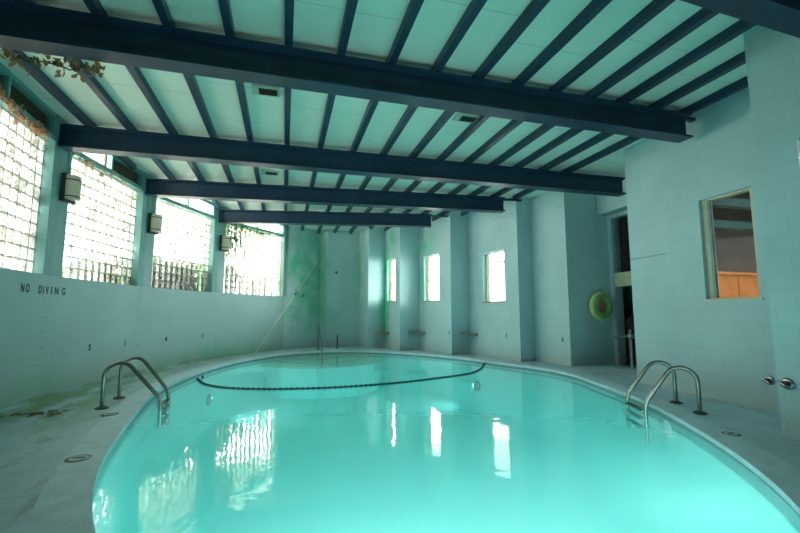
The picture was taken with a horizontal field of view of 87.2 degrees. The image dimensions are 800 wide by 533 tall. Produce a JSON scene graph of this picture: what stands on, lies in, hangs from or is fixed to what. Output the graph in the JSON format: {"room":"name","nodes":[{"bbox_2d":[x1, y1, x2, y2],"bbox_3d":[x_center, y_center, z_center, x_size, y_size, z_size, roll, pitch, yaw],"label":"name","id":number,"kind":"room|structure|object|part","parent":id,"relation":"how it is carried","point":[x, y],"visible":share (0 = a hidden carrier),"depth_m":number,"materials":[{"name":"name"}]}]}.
{"room":"indoor swimming pool","nodes":[
{"label":"indoor swimming pool","id":0,"kind":"room"},
{"bbox_2d":[0,267,283,408],"bbox_3d":[-4.657,1.066,6.357,2.912,1.980,19.202,1,-6,-7],"label":"wall","id":1,"kind":"structure","parent":0,"point":[45,339],"depth_m":8.68,"materials":[{"name":"paint"}]},
{"bbox_2d":[0,62,56,272],"bbox_3d":[-5.590,-1.379,5.779,0.220,2.766,2.646,2,-7,-17],"label":"window","id":2,"kind":"structure","parent":1,"relation":"in","point":[21,153],"depth_m":6.43,"materials":[{"name":"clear glass"}]},
{"bbox_2d":[0,84,51,142],"bbox_3d":[-5.389,-2.253,5.729,0.180,0.401,2.497,2,-7,-18],"label":"vine","id":3,"kind":"object","parent":2,"relation":"attached to","point":[11,104],"visible":1,"depth_m":6.10,"materials":[{"name":"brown plant"}]},
{"bbox_3d":[-5.401,-2.276,5.779,0.110,0.128,2.266,2,-7,-17],"label":"vine stem","id":4,"kind":"part","parent":3,"relation":"part of","materials":[{"name":"plant"}]},
{"bbox_3d":[-5.561,-2.513,5.913,0.160,0.484,2.632,2,-7,-17],"label":"transom frame","id":5,"kind":"part","parent":2,"relation":"part of","materials":[{"name":"teal paint"}]},
{"bbox_2d":[21,283,65,294],"bbox_3d":[-5.860,0.380,6.898,0.057,0.134,1.234,2,-6,-13],"label":"no diving lettering","id":6,"kind":"object","parent":1,"relation":"attached to","point":[21,283],"visible":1,"depth_m":6.93},
{"bbox_2d":[32,114,72,276],"bbox_3d":[-6.076,-1.215,7.294,0.347,2.760,0.580,2,-7,-15],"label":"pillar","id":7,"kind":"structure","parent":1,"relation":"on","point":[52,212],"depth_m":7.13,"materials":[{"name":"teal paint"}]},
{"bbox_2d":[59,152,81,204],"bbox_3d":[-5.845,-1.621,7.533,0.238,0.980,0.300,1,-6,-5],"label":"wall sconce","id":8,"kind":"object","parent":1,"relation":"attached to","point":[70,185],"visible":0.99,"depth_m":7.41,"materials":[{"name":"teal paint"}]},
{"bbox_3d":[-5.924,-1.383,7.500,0.080,0.500,0.300,1,-6,-5],"label":"plate","id":9,"kind":"part","parent":8,"relation":"part of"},
{"bbox_3d":[-5.809,-1.382,7.509,0.150,0.400,0.260,1,-6,-5],"label":"lamp shade","id":10,"kind":"part","parent":8,"relation":"part of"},
{"bbox_2d":[62,152,143,284],"bbox_3d":[-6.184,-1.047,8.784,0.220,2.766,2.493,1,-6,-5],"label":"window","id":11,"kind":"structure","parent":1,"relation":"in","point":[106,255],"depth_m":8.78,"materials":[{"name":"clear glass"}]},
{"bbox_2d":[72,152,131,186],"bbox_3d":[-6.018,-1.956,8.547,0.146,0.305,1.956,1,-6,-5],"label":"vine","id":12,"kind":"object","parent":11,"relation":"attached to","point":[85,162],"visible":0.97,"depth_m":8.29,"materials":[{"name":"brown plant"}]},
{"bbox_3d":[-6.154,-2.181,8.912,0.160,0.484,2.481,1,-6,-5],"label":"transom frame","id":13,"kind":"part","parent":11,"relation":"part of","materials":[{"name":"teal paint"}]},
{"bbox_2d":[131,172,156,286],"bbox_3d":[-6.334,-0.884,10.284,0.331,2.760,0.589,0,-6,2],"label":"trim","id":14,"kind":"structure","parent":1,"relation":"attached to","point":[141,275],"depth_m":10.13,"materials":[{"name":"teal paint"}]},
{"bbox_2d":[147,197,161,234],"bbox_3d":[-6.058,-1.296,10.465,0.238,0.980,0.300,-1,-6,9],"label":"wall sconce","id":15,"kind":"object","parent":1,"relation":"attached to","point":[154,220],"visible":0.97,"depth_m":10.34,"materials":[{"name":"teal paint"}]},
{"bbox_3d":[-6.135,-1.056,10.451,0.080,0.500,0.300,-1,-6,9],"label":"plate","id":16,"kind":"part","parent":15,"relation":"part of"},
{"bbox_3d":[-6.022,-1.058,10.433,0.150,0.400,0.260,-1,-6,9],"label":"lamp shade","id":17,"kind":"part","parent":15,"relation":"part of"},
{"bbox_2d":[151,198,214,291],"bbox_3d":[-6.070,-0.715,11.779,0.220,2.766,2.513,-1,-6,9],"label":"window","id":18,"kind":"structure","parent":1,"relation":"in","point":[170,204],"depth_m":11.79,"materials":[{"name":"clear glass"}]},
{"bbox_3d":[-6.040,-1.850,11.900,0.160,0.484,2.501,-1,-6,9],"label":"transom frame","id":19,"kind":"part","parent":18,"relation":"part of","materials":[{"name":"teal paint"}]},
{"bbox_2d":[204,205,226,292],"bbox_3d":[-5.849,-0.552,13.282,0.335,2.760,0.596,-2,-7,17],"label":"trim","id":20,"kind":"structure","parent":1,"relation":"attached to","point":[215,283],"depth_m":13.12,"materials":[{"name":"teal paint"}]},
{"bbox_2d":[219,223,229,251],"bbox_3d":[-5.544,-0.972,13.396,0.238,0.980,0.300,-3,-7,24],"label":"wall sconce","id":21,"kind":"object","parent":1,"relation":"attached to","point":[224,244],"visible":1,"depth_m":13.28,"materials":[{"name":"teal paint"}]},
{"bbox_3d":[-5.616,-0.730,13.402,0.080,0.500,0.300,-3,-7,24],"label":"plate","id":22,"kind":"part","parent":21,"relation":"part of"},
{"bbox_3d":[-5.511,-0.735,13.355,0.150,0.400,0.260,-3,-7,24],"label":"lamp shade","id":23,"kind":"part","parent":21,"relation":"part of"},
{"bbox_2d":[223,208,284,295],"bbox_3d":[-5.125,-0.380,14.805,0.220,2.766,2.846,-3,-7,24],"label":"window","id":24,"kind":"structure","parent":1,"relation":"in","point":[243,251],"depth_m":14.81,"materials":[{"name":"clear glass"}]},
{"bbox_2d":[202,225,244,258],"bbox_3d":[-5.880,-0.963,14.117,1.006,1.802,1.225,-2,-7,16],"label":"ivy","id":25,"kind":"object","parent":24,"relation":"attached to","point":[241,243],"visible":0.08,"depth_m":14.15,"materials":[{"name":"green plant"}]},
{"bbox_2d":[226,224,271,239],"bbox_3d":[-5.144,-1.265,14.458,0.438,0.501,2.093,-3,-7,27],"label":"ivy","id":26,"kind":"object","parent":24,"relation":"attached to","point":[236,225],"visible":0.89,"depth_m":14.45,"materials":[{"name":"green plant"}]},
{"bbox_3d":[-5.098,-1.516,14.919,0.160,0.484,2.834,-3,-7,24],"label":"transom frame","id":27,"kind":"part","parent":24,"relation":"part of","materials":[{"name":"teal paint"}]},
{"bbox_2d":[283,225,320,348],"bbox_3d":[-3.947,0.825,16.721,0.260,4.740,1.645,-6,-8,41],"label":"wall","id":28,"kind":"structure","parent":0,"point":[301,331],"depth_m":16.62,"materials":[{"name":"paint"}]},
{"bbox_2d":[277,225,288,295],"bbox_3d":[-4.514,-0.228,16.209,0.315,2.760,0.286,-4,-8,33],"label":"trim","id":29,"kind":"structure","parent":28,"relation":"on","point":[284,240],"depth_m":16.09,"materials":[{"name":"teal paint"}]},
{"bbox_2d":[319,226,399,350],"bbox_3d":[-1.447,0.826,16.727,3.776,4.740,0.997,-3,-7,28],"label":"wall","id":30,"kind":"structure","parent":0,"point":[353,306],"depth_m":16.86,"materials":[{"name":"paint"}]},
{"bbox_2d":[374,332,389,333],"bbox_3d":[-0.682,2.542,16.099,0.496,0.070,0.494,4,-7,-31],"label":"bench","id":31,"kind":"object","parent":30,"relation":"attached to","point":[374,332],"visible":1,"depth_m":15.99,"materials":[{"name":"stone"}]},
{"bbox_2d":[386,259,394,301],"bbox_3d":[-0.267,0.539,16.207,0.235,1.645,0.825,3,-7,-25],"label":"window","id":32,"kind":"structure","parent":30,"relation":"in","point":[391,283],"depth_m":16.53,"materials":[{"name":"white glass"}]},
{"bbox_3d":[-0.197,0.525,16.241,0.080,1.610,0.765,3,-7,-25],"label":"frame","id":33,"kind":"part","parent":32,"relation":"part of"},
{"bbox_2d":[0,0,752,238],"bbox_3d":[1.065,-2.484,8.916,17.000,0.120,24.000,2,-7,-15],"label":"ceiling","id":34,"kind":"structure","parent":0,"point":[317,24],"depth_m":6.16,"materials":[{"name":"paint"}]},
{"bbox_2d":[8,49,136,170],"bbox_3d":[-5.129,-2.679,6.057,0.095,0.120,7.589,2,-7,-15],"label":"roof beam","id":35,"kind":"structure","parent":34,"relation":"attached to","point":[42,78],"depth_m":6.38,"materials":[{"name":"wood"}]},
{"bbox_2d":[16,0,176,179],"bbox_3d":[-4.125,-2.811,4.862,0.095,0.120,14.120,2,-7,-15],"label":"roof beam","id":36,"kind":"structure","parent":34,"relation":"attached to","point":[93,83],"depth_m":6.59,"materials":[{"name":"wood"}]},
{"bbox_2d":[83,0,219,208],"bbox_3d":[-3.587,-2.740,5.506,0.095,0.120,16.207,2,-7,-15],"label":"roof beam","id":37,"kind":"structure","parent":34,"relation":"attached to","point":[94,6],"depth_m":6.41,"materials":[{"name":"blue metal"}]},
{"bbox_2d":[152,0,244,209],"bbox_3d":[-3.028,-2.673,6.110,0.095,0.120,17.083,2,-7,-15],"label":"roof beam","id":38,"kind":"structure","parent":34,"relation":"attached to","point":[161,6],"depth_m":6.34,"materials":[{"name":"wood"}]},
{"bbox_2d":[218,0,265,209],"bbox_3d":[-2.489,-2.611,6.673,0.095,0.120,17.891,2,-7,-15],"label":"roof beam","id":39,"kind":"structure","parent":34,"relation":"attached to","point":[224,5],"depth_m":6.26,"materials":[{"name":"wood"}]},
{"bbox_2d":[252,84,279,97],"bbox_3d":[-2.041,-2.665,6.409,0.400,0.072,0.260,2,-7,-15],"label":"ceiling vent","id":40,"kind":"object","parent":34,"relation":"in","point":[264,90],"visible":1,"depth_m":6.34,"materials":[{"name":"metal"}]},
{"bbox_2d":[259,88,277,95],"bbox_3d":[-2.007,-2.648,6.395,0.270,0.035,0.150,2,-7,-15],"label":"vent grille","id":41,"kind":"object","parent":40,"relation":"attached to","point":[264,91],"depth_m":6.36,"materials":[{"name":"metal"}]},
{"bbox_2d":[261,169,278,175],"bbox_3d":[-3.132,-2.253,10.131,0.400,0.072,0.260,2,-7,-15],"label":"ceiling vent","id":42,"kind":"object","parent":34,"relation":"in","point":[267,172],"visible":1,"depth_m":10.05,"materials":[{"name":"metal"}]},
{"bbox_2d":[265,172,276,174],"bbox_3d":[-3.097,-2.236,10.117,0.270,0.035,0.150,2,-7,-15],"label":"vent grille","id":43,"kind":"object","parent":42,"relation":"attached to","point":[267,173],"depth_m":10.08,"materials":[{"name":"metal"}]},
{"bbox_2d":[284,0,293,227],"bbox_3d":[-1.940,-2.548,7.239,0.095,0.120,18.699,2,-7,-15],"label":"beam","id":44,"kind":"structure","parent":34,"relation":"attached to","point":[289,4],"depth_m":6.24,"materials":[{"name":"blue metal"}]},
{"bbox_2d":[301,0,357,230],"bbox_3d":[-1.372,-2.505,7.625,0.095,0.120,19.148,2,-7,-15],"label":"beam","id":45,"kind":"structure","parent":34,"relation":"attached to","point":[351,5],"depth_m":5.28,"materials":[{"name":"blue metal"}]},
{"bbox_2d":[317,0,423,233],"bbox_3d":[-0.783,-2.463,8.006,0.095,0.120,19.574,2,-7,-15],"label":"beam","id":46,"kind":"structure","parent":34,"relation":"attached to","point":[414,7],"depth_m":5.34,"materials":[{"name":"blue metal"}]},
{"bbox_2d":[334,0,486,232],"bbox_3d":[-0.127,-2.460,8.035,0.095,0.120,19.282,2,-7,-15],"label":"beam","id":47,"kind":"structure","parent":34,"relation":"attached to","point":[473,9],"depth_m":5.39,"materials":[{"name":"blue metal"}]},
{"bbox_2d":[349,0,549,233],"bbox_3d":[0.481,-2.438,8.235,0.095,0.120,19.350,2,-7,-15],"label":"beam","id":48,"kind":"structure","parent":34,"relation":"attached to","point":[535,7],"depth_m":5.43,"materials":[{"name":"blue metal"}]},
{"bbox_2d":[452,112,478,122],"bbox_3d":[1.145,-2.567,7.299,0.400,0.072,0.260,2,-7,-15],"label":"ceiling vent","id":49,"kind":"object","parent":34,"relation":"in","point":[460,117],"visible":0.98,"depth_m":7.24,"materials":[{"name":"metal"}]},
{"bbox_2d":[459,116,476,121],"bbox_3d":[1.179,-2.550,7.285,0.270,0.035,0.150,2,-7,-15],"label":"vent grille","id":50,"kind":"object","parent":49,"relation":"attached to","point":[461,118],"depth_m":7.24,"materials":[{"name":"metal"}]},
{"bbox_2d":[369,0,611,228],"bbox_3d":[1.246,-2.482,7.831,0.095,0.120,18.160,2,-7,-15],"label":"beam","id":51,"kind":"structure","parent":34,"relation":"attached to","point":[594,7],"depth_m":5.45,"materials":[{"name":"blue metal"}]},
{"bbox_2d":[384,0,674,230],"bbox_3d":[1.840,-2.454,8.085,0.095,0.120,18.340,2,-7,-15],"label":"beam","id":52,"kind":"structure","parent":34,"relation":"attached to","point":[655,7],"depth_m":5.50,"materials":[{"name":"blue metal"}]},
{"bbox_2d":[421,8,718,213],"bbox_3d":[2.614,-2.502,7.649,0.095,0.120,17.083,2,-7,-15],"label":"roof beam","id":53,"kind":"structure","parent":34,"relation":"attached to","point":[703,15],"depth_m":5.65,"materials":[{"name":"blue metal"}]},
{"bbox_2d":[432,20,755,220],"bbox_3d":[3.323,-2.537,7.333,0.095,0.120,16.095,2,-7,-15],"label":"roof beam","id":54,"kind":"structure","parent":34,"relation":"attached to","point":[738,28],"depth_m":5.88,"materials":[{"name":"blue metal"}]},
{"bbox_2d":[461,51,745,215],"bbox_3d":[3.344,-2.272,9.734,0.095,0.120,9.384,2,-7,-15],"label":"roof beam","id":55,"kind":"structure","parent":34,"relation":"attached to","point":[738,60],"depth_m":6.47,"materials":[{"name":"blue metal"}]},
{"bbox_2d":[513,76,747,198],"bbox_3d":[4.262,-2.373,8.816,0.095,0.120,7.117,2,-7,-15],"label":"roof beam","id":56,"kind":"structure","parent":34,"relation":"attached to","point":[742,83],"depth_m":6.99,"materials":[{"name":"blue metal"}]},
{"bbox_2d":[0,346,799,532],"bbox_3d":[0.915,2.305,8.553,15.600,0.001,21.600,2,-7,-15],"label":"floor","id":57,"kind":"structure","parent":0,"point":[32,448],"depth_m":5.31,"materials":[{"name":"concrete"}]},
{"bbox_2d":[0,410,67,417],"bbox_3d":[-4.922,1.962,5.557,0.829,0.036,0.492,2,-7,-15],"label":"leaf litter","id":58,"kind":"object","parent":57,"relation":"on","point":[50,411],"visible":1,"depth_m":5.60,"materials":[{"name":"plant"}]},
{"bbox_2d":[94,356,170,439],"bbox_3d":[-4.015,1.990,6.418,0.896,1.157,0.920,2,-7,-15],"label":"pool ladder","id":59,"kind":"object","parent":57,"relation":"on","point":[164,407],"visible":1,"depth_m":6.20,"materials":[{"name":"silver metal"}]},
{"bbox_3d":[-4.122,2.029,6.775,0.763,1.157,0.056,2,-7,-15],"label":"rail","id":60,"kind":"part","parent":59,"relation":"part of","materials":[{"name":"silver metal"}]},
{"bbox_2d":[255,263,316,352],"bbox_3d":[-4.146,1.397,15.643,0.054,3.353,2.996,-4,-7,30],"label":"pole","id":61,"kind":"object","parent":57,"relation":"on","point":[316,263],"visible":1,"depth_m":15.32,"materials":[{"name":"metal"}]},
{"bbox_2d":[272,266,319,349],"bbox_3d":[-3.935,1.494,16.076,0.054,3.250,2.234,-5,-8,36],"label":"pole","id":62,"kind":"object","parent":57,"relation":"on","point":[319,266],"visible":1,"depth_m":15.90,"materials":[{"name":"metal"}]},
{"bbox_2d":[318,324,322,365],"bbox_3d":[-2.781,2.769,14.481,0.160,1.484,2.745,1,-6,-12],"label":"stair handrail","id":63,"kind":"object","parent":57,"relation":"on","point":[319,332],"visible":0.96,"depth_m":14.36,"materials":[{"name":"silver metal"}]},
{"bbox_2d":[26,350,799,532],"bbox_3d":[-0.203,2.336,8.336,8.968,0.132,14.819,2,-7,-15],"label":"pool edge","id":64,"kind":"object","parent":57,"relation":"on","point":[64,504],"depth_m":4.07,"materials":[{"name":"stone"}]},
{"bbox_2d":[64,454,91,462],"bbox_3d":[-2.985,1.782,3.903,0.220,0.015,0.220,2,-7,-15],"label":"deck plate","id":65,"kind":"object","parent":64,"relation":"on","point":[77,458],"visible":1,"depth_m":3.88,"materials":[{"name":"metal"}]},
{"bbox_3d":[-2.985,1.782,3.903,0.158,0.013,0.158,2,-7,-15],"label":"lid","id":66,"kind":"part","parent":65,"relation":"part of","materials":[{"name":"metal"}]},
{"bbox_2d":[101,412,118,416],"bbox_3d":[-3.869,1.970,5.599,0.200,0.015,0.200,2,-7,-15],"label":"deck plate","id":67,"kind":"object","parent":64,"relation":"on","point":[113,413],"visible":1,"depth_m":5.57,"materials":[{"name":"metal"}]},
{"bbox_2d":[721,431,740,435],"bbox_3d":[3.702,1.870,4.697,0.180,0.015,0.180,2,-7,-15],"label":"deck plate","id":68,"kind":"object","parent":64,"relation":"on","point":[725,432],"visible":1,"depth_m":4.68,"materials":[{"name":"metal"}]},
{"bbox_2d":[92,352,799,532],"bbox_3d":[-0.203,3.223,8.238,8.568,1.794,14.420,2,-7,-15],"label":"swimming pool","id":69,"kind":"object","parent":57,"relation":"in","point":[529,450],"visible":0.77,"depth_m":7.26,"materials":[{"name":"liquid"}]},
{"bbox_2d":[206,394,212,405],"bbox_3d":[-4.630,3.245,10.223,0.055,0.280,0.280,0,-6,-2],"label":"lamp","id":70,"kind":"object","parent":69,"relation":"attached to","point":[209,399],"visible":1,"depth_m":10.16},
{"bbox_2d":[282,359,357,364],"bbox_3d":[-2.547,3.630,14.065,2.865,0.980,1.682,2,-7,-15],"label":"step","id":71,"kind":"structure","parent":69,"relation":"on","point":[312,363],"depth_m":13.40,"materials":[{"name":"paint"}]},
{"bbox_2d":[264,359,381,398],"bbox_3d":[-2.396,3.627,13.768,3.945,0.920,2.332,2,-7,-15],"label":"step","id":72,"kind":"structure","parent":69,"relation":"on","point":[277,376],"depth_m":12.74,"materials":[{"name":"paint"}]},
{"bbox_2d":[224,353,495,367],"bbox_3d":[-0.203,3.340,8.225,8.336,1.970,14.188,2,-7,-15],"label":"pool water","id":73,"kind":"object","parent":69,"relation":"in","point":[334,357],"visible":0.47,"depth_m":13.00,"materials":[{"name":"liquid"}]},
{"bbox_2d":[196,362,485,390],"bbox_3d":[-0.573,2.479,9.508,7.415,0.056,2.275,3,-7,-22],"label":"lane rope","id":74,"kind":"object","parent":73,"relation":"on","point":[484,363],"visible":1,"depth_m":8.21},
{"bbox_2d":[473,381,479,390],"bbox_3d":[2.195,3.454,12.111,0.055,0.280,0.280,4,-8,-35],"label":"lamp","id":75,"kind":"object","parent":69,"relation":"attached to","point":[476,386],"visible":1,"depth_m":12.07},
{"bbox_2d":[663,419,671,437],"bbox_3d":[3.634,2.214,5.730,0.045,0.240,0.240,-1,-6,11],"label":"fitting","id":76,"kind":"object","parent":69,"relation":"attached to","point":[667,429],"visible":1,"depth_m":5.68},
{"bbox_2d":[611,329,634,368],"bbox_3d":[5.596,2.006,10.171,0.904,0.950,0.353,-2,-7,19],"label":"grab rail","id":77,"kind":"object","parent":57,"relation":"on","point":[630,335],"visible":0.89,"depth_m":10.23,"materials":[{"name":"silver metal"}]},
{"bbox_3d":[5.385,1.718,10.250,0.526,0.064,0.055,1,-6,-10],"label":"arm","id":78,"kind":"part","parent":77,"relation":"part of"},
{"bbox_3d":[5.644,2.016,10.256,0.059,0.950,0.059,2,-7,-15],"label":"post","id":79,"kind":"part","parent":77,"relation":"part of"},
{"bbox_2d":[624,313,636,364],"bbox_3d":[6.442,1.060,10.478,0.100,2.900,2.500,2,-7,-15],"label":"flank","id":80,"kind":"object","parent":57,"relation":"on","point":[629,323],"visible":0.02,"depth_m":11.24,"materials":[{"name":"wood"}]},
{"bbox_2d":[625,360,707,445],"bbox_3d":[3.827,1.970,6.108,0.751,1.128,0.960,-1,-6,9],"label":"pool ladder","id":81,"kind":"object","parent":57,"relation":"on","point":[671,369],"visible":1,"depth_m":5.99,"materials":[{"name":"silver metal"}]},
{"bbox_3d":[3.864,2.010,6.468,0.704,1.128,0.056,-3,-7,25],"label":"rail","id":82,"kind":"part","parent":81,"relation":"part of","materials":[{"name":"silver metal"}]},
{"bbox_3d":[3.772,1.939,5.830,0.696,1.128,0.056,-4,-7,29],"label":"rail","id":83,"kind":"part","parent":81,"relation":"part of","materials":[{"name":"silver metal"}]},
{"bbox_2d":[718,271,758,297],"bbox_3d":[7.069,1.193,8.164,3.800,2.125,0.200,2,-7,-15],"label":"cabinet","id":84,"kind":"object","parent":57,"relation":"on","point":[731,284],"depth_m":8.04,"materials":[{"name":"wood"}]},
{"bbox_2d":[400,191,570,365],"bbox_3d":[2.495,0.467,13.490,0.957,4.740,6.256,6,-9,-43],"label":"wall","id":85,"kind":"structure","parent":0,"point":[532,318],"depth_m":13.03,"materials":[{"name":"paint"}]},
{"bbox_2d":[145,178,521,212],"bbox_3d":[-1.351,-1.840,11.222,9.866,0.408,0.260,1,-6,-10],"label":"roof beam","id":86,"kind":"structure","parent":85,"relation":"attached to","point":[159,188],"depth_m":11.05,"materials":[{"name":"blue metal"}]},
{"bbox_3d":[-6.190,-1.935,10.331,0.020,0.380,0.260,1,-6,-10],"label":"plate","id":87,"kind":"part","parent":86,"relation":"part of","materials":[{"name":"blue metal"}]},
{"bbox_2d":[219,209,448,227],"bbox_3d":[-2.013,-1.559,13.764,7.489,0.408,0.260,1,-6,-5],"label":"roof beam","id":88,"kind":"structure","parent":85,"relation":"attached to","point":[269,217],"depth_m":13.69,"materials":[{"name":"blue metal"}]},
{"bbox_2d":[408,331,425,333],"bbox_3d":[0.627,2.411,15.281,0.496,0.070,0.494,4,-7,-29],"label":"bench","id":89,"kind":"object","parent":85,"relation":"attached to","point":[416,332],"visible":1,"depth_m":15.18,"materials":[{"name":"stone"}]},
{"bbox_2d":[423,254,439,301],"bbox_3d":[1.198,0.420,15.040,0.235,1.665,1.175,3,-7,-24],"label":"window","id":90,"kind":"structure","parent":85,"relation":"in","point":[428,280],"depth_m":15.50,"materials":[{"name":"white wood"}]},
{"bbox_3d":[1.268,0.406,15.074,0.080,1.630,1.115,3,-7,-24],"label":"frame","id":91,"kind":"part","parent":90,"relation":"part of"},
{"bbox_2d":[459,333,477,335],"bbox_3d":[2.251,2.209,13.635,0.456,0.070,0.453,4,-7,-30],"label":"bench","id":92,"kind":"object","parent":85,"relation":"attached to","point":[460,334],"visible":1,"depth_m":13.59,"materials":[{"name":"stone"}]},
{"bbox_2d":[482,250,505,302],"bbox_3d":[2.961,0.331,13.006,0.235,1.575,1.155,3,-7,-24],"label":"window","id":93,"kind":"structure","parent":85,"relation":"in","point":[487,266],"depth_m":13.47,"materials":[{"name":"paint"}]},
{"bbox_2d":[559,201,575,341],"bbox_3d":[4.416,0.122,11.095,0.269,3.900,0.020,-3,-7,25],"label":"trim","id":94,"kind":"structure","parent":85,"relation":"attached to","point":[569,201],"depth_m":11.10,"materials":[{"name":"paint"}]},
{"bbox_2d":[564,192,629,365],"bbox_3d":[5.522,0.090,10.081,1.746,4.740,2.580,2,-7,-15],"label":"wall","id":95,"kind":"structure","parent":0,"point":[589,260],"depth_m":11.20,"materials":[{"name":"paint"}]},
{"bbox_2d":[58,123,625,196],"bbox_3d":[-0.237,-2.104,8.836,11.735,0.408,0.260,2,-7,-14],"label":"roof beam","id":96,"kind":"structure","parent":95,"relation":"attached to","point":[72,138],"depth_m":8.43,"materials":[{"name":"blue metal"}]},
{"bbox_3d":[-5.906,-2.262,7.379,0.020,0.380,0.260,2,-7,-14],"label":"plate","id":97,"kind":"part","parent":96,"relation":"part of","materials":[{"name":"blue metal"}]},
{"bbox_2d":[589,290,612,320],"bbox_3d":[5.326,1.034,11.121,0.780,0.812,0.205,2,-7,-20],"label":"life ring","id":98,"kind":"object","parent":95,"relation":"hanging from","point":[605,300],"visible":1,"depth_m":11.04,"materials":[{"name":"green plastic"}]},
{"bbox_2d":[596,179,626,215],"bbox_3d":[5.915,-1.895,10.420,0.380,0.720,2.540,2,-7,-15],"label":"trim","id":99,"kind":"structure","parent":95,"relation":"attached to","point":[605,205],"depth_m":11.06,"materials":[{"name":"paint"}]},
{"bbox_2d":[610,212,631,364],"bbox_3d":[6.035,0.563,10.855,0.300,3.970,1.034,2,-7,-15],"label":"door","id":100,"kind":"structure","parent":95,"relation":"in","point":[620,279],"depth_m":11.26,"materials":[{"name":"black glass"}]},
{"bbox_2d":[619,216,630,271],"bbox_3d":[6.161,-0.626,11.025,0.020,1.530,0.930,2,-7,-16],"label":"window pane","id":101,"kind":"object","parent":95,"relation":"attached to","point":[623,222],"depth_m":11.32,"materials":[{"name":"glass"}]},
{"bbox_2d":[618,219,632,321],"bbox_3d":[7.023,0.197,11.047,2.230,4.740,4.850,2,-7,-15],"label":"wall","id":102,"kind":"structure","parent":0,"point":[627,291],"depth_m":13.28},
{"bbox_2d":[624,25,799,440],"bbox_3d":[5.203,-0.555,4.256,2.108,4.740,9.697,0,-6,3],"label":"wall","id":103,"kind":"structure","parent":0,"point":[750,137],"depth_m":6.47,"materials":[{"name":"paint"}]},
{"bbox_2d":[630,253,665,259],"bbox_3d":[4.777,-0.190,8.080,0.014,0.015,0.901,1,-6,-12],"label":"trim","id":104,"kind":"structure","parent":103,"relation":"attached to","point":[664,253],"depth_m":8.05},
{"bbox_2d":[712,197,750,209],"bbox_3d":[7.140,-1.081,7.778,4.200,0.140,0.160,2,-7,-15],"label":"trim","id":105,"kind":"structure","parent":103,"relation":"attached to","point":[733,203],"depth_m":7.37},
{"bbox_2d":[702,187,763,301],"bbox_3d":[5.103,-0.306,6.478,0.175,1.665,0.905,1,-6,-13],"label":"window","id":106,"kind":"structure","parent":103,"relation":"in","point":[706,204],"depth_m":6.77,"materials":[{"name":"beige wood"}]},
{"bbox_3d":[5.079,0.503,6.383,0.125,0.035,0.905,1,-6,-13],"label":"sill","id":107,"kind":"part","parent":106,"relation":"part of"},
{"bbox_2d":[761,376,774,384],"bbox_3d":[5.092,1.581,5.825,0.096,0.124,0.124,1,-6,-13],"label":"wall fitting","id":108,"kind":"object","parent":103,"relation":"attached to","point":[769,380],"visible":1,"depth_m":5.80,"materials":[{"name":"silver metal"}]},
{"bbox_2d":[777,378,794,389],"bbox_3d":[4.167,1.273,4.547,0.096,0.124,0.124,2,-7,-15],"label":"wall fitting","id":109,"kind":"object","parent":103,"relation":"attached to","point":[786,383],"visible":1,"depth_m":4.53,"materials":[{"name":"silver metal"}]},
{"bbox_2d":[713,219,752,231],"bbox_3d":[7.021,-0.755,8.178,4.200,0.140,0.160,2,-7,-15],"label":"beam","id":110,"kind":"structure","parent":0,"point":[718,224],"depth_m":7.90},
{"bbox_2d":[712,192,756,272],"bbox_3d":[7.108,-0.080,8.545,4.000,4.740,0.100,2,-7,-15],"label":"wall","id":111,"kind":"structure","parent":0,"point":[735,250],"depth_m":8.43,"materials":[{"name":"paint"}]},
{"bbox_3d":[-3.640,-1.933,0.807,1.307,2.760,7.536,2,-7,-15],"label":"wall","id":112,"kind":"structure","parent":0,"visible":0},
{"bbox_2d":[0,0,695,142],"bbox_3d":[0.012,-2.455,5.674,10.260,0.408,0.260,2,-7,-16],"label":"roof beam","id":113,"kind":"structure","parent":112,"relation":"attached to","point":[24,26],"depth_m":5.29,"materials":[{"name":"wood"}]},
{"bbox_2d":[0,48,105,82],"bbox_3d":[-3.917,-2.292,4.745,1.029,0.418,0.280,2,-7,-15],"label":"vine","id":114,"kind":"object","parent":113,"relation":"hanging from","point":[13,59],"visible":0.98,"depth_m":4.76,"materials":[{"name":"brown plant"}]},
{"bbox_3d":[-3.888,-2.286,4.760,0.877,0.102,0.100,2,-7,-15],"label":"vine stem","id":115,"kind":"part","parent":114,"relation":"part of","materials":[{"name":"plant"}]},
{"bbox_2d":[681,0,799,37],"bbox_3d":[0.296,-2.751,2.994,8.599,0.408,0.260,2,-7,-18],"label":"roof beam","id":116,"kind":"structure","parent":112,"relation":"attached to","point":[783,16],"depth_m":4.02,"materials":[{"name":"blue metal"}]},
{"label":"outside","id":117,"kind":"structure","parent":0,"visible":0},
{"bbox_3d":[0.775,4.266,8.088,90.000,0.100,90.000,2,-7,-15],"label":"ground","id":118,"kind":"structure","parent":117,"visible":0},
{"bbox_2d":[121,257,196,289],"bbox_3d":[-6.718,2.085,11.544,0.828,4.996,2.782,-1,-6,9],"label":"hedge","id":119,"kind":"object","parent":118,"relation":"on","point":[161,259],"visible":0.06,"depth_m":11.89,"materials":[{"name":"green plant"}]},
{"bbox_2d":[199,259,237,293],"bbox_3d":[-6.266,2.272,14.250,0.790,5.220,1.446,-3,-7,25],"label":"hedge","id":120,"kind":"object","parent":118,"relation":"on","point":[201,259],"visible":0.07,"depth_m":14.58,"materials":[{"name":"green plant"}]},
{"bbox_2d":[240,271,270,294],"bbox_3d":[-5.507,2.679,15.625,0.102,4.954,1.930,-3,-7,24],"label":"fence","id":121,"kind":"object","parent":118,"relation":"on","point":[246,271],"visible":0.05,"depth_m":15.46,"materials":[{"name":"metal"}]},
{"bbox_2d":[490,252,504,300],"bbox_3d":[8.604,1.752,27.181,10.000,9.000,0.480,2,-7,-15],"label":"building","id":122,"kind":"structure","parent":118,"relation":"on","point":[497,279],"depth_m":26.45,"materials":[{"name":"white"}]}
]}

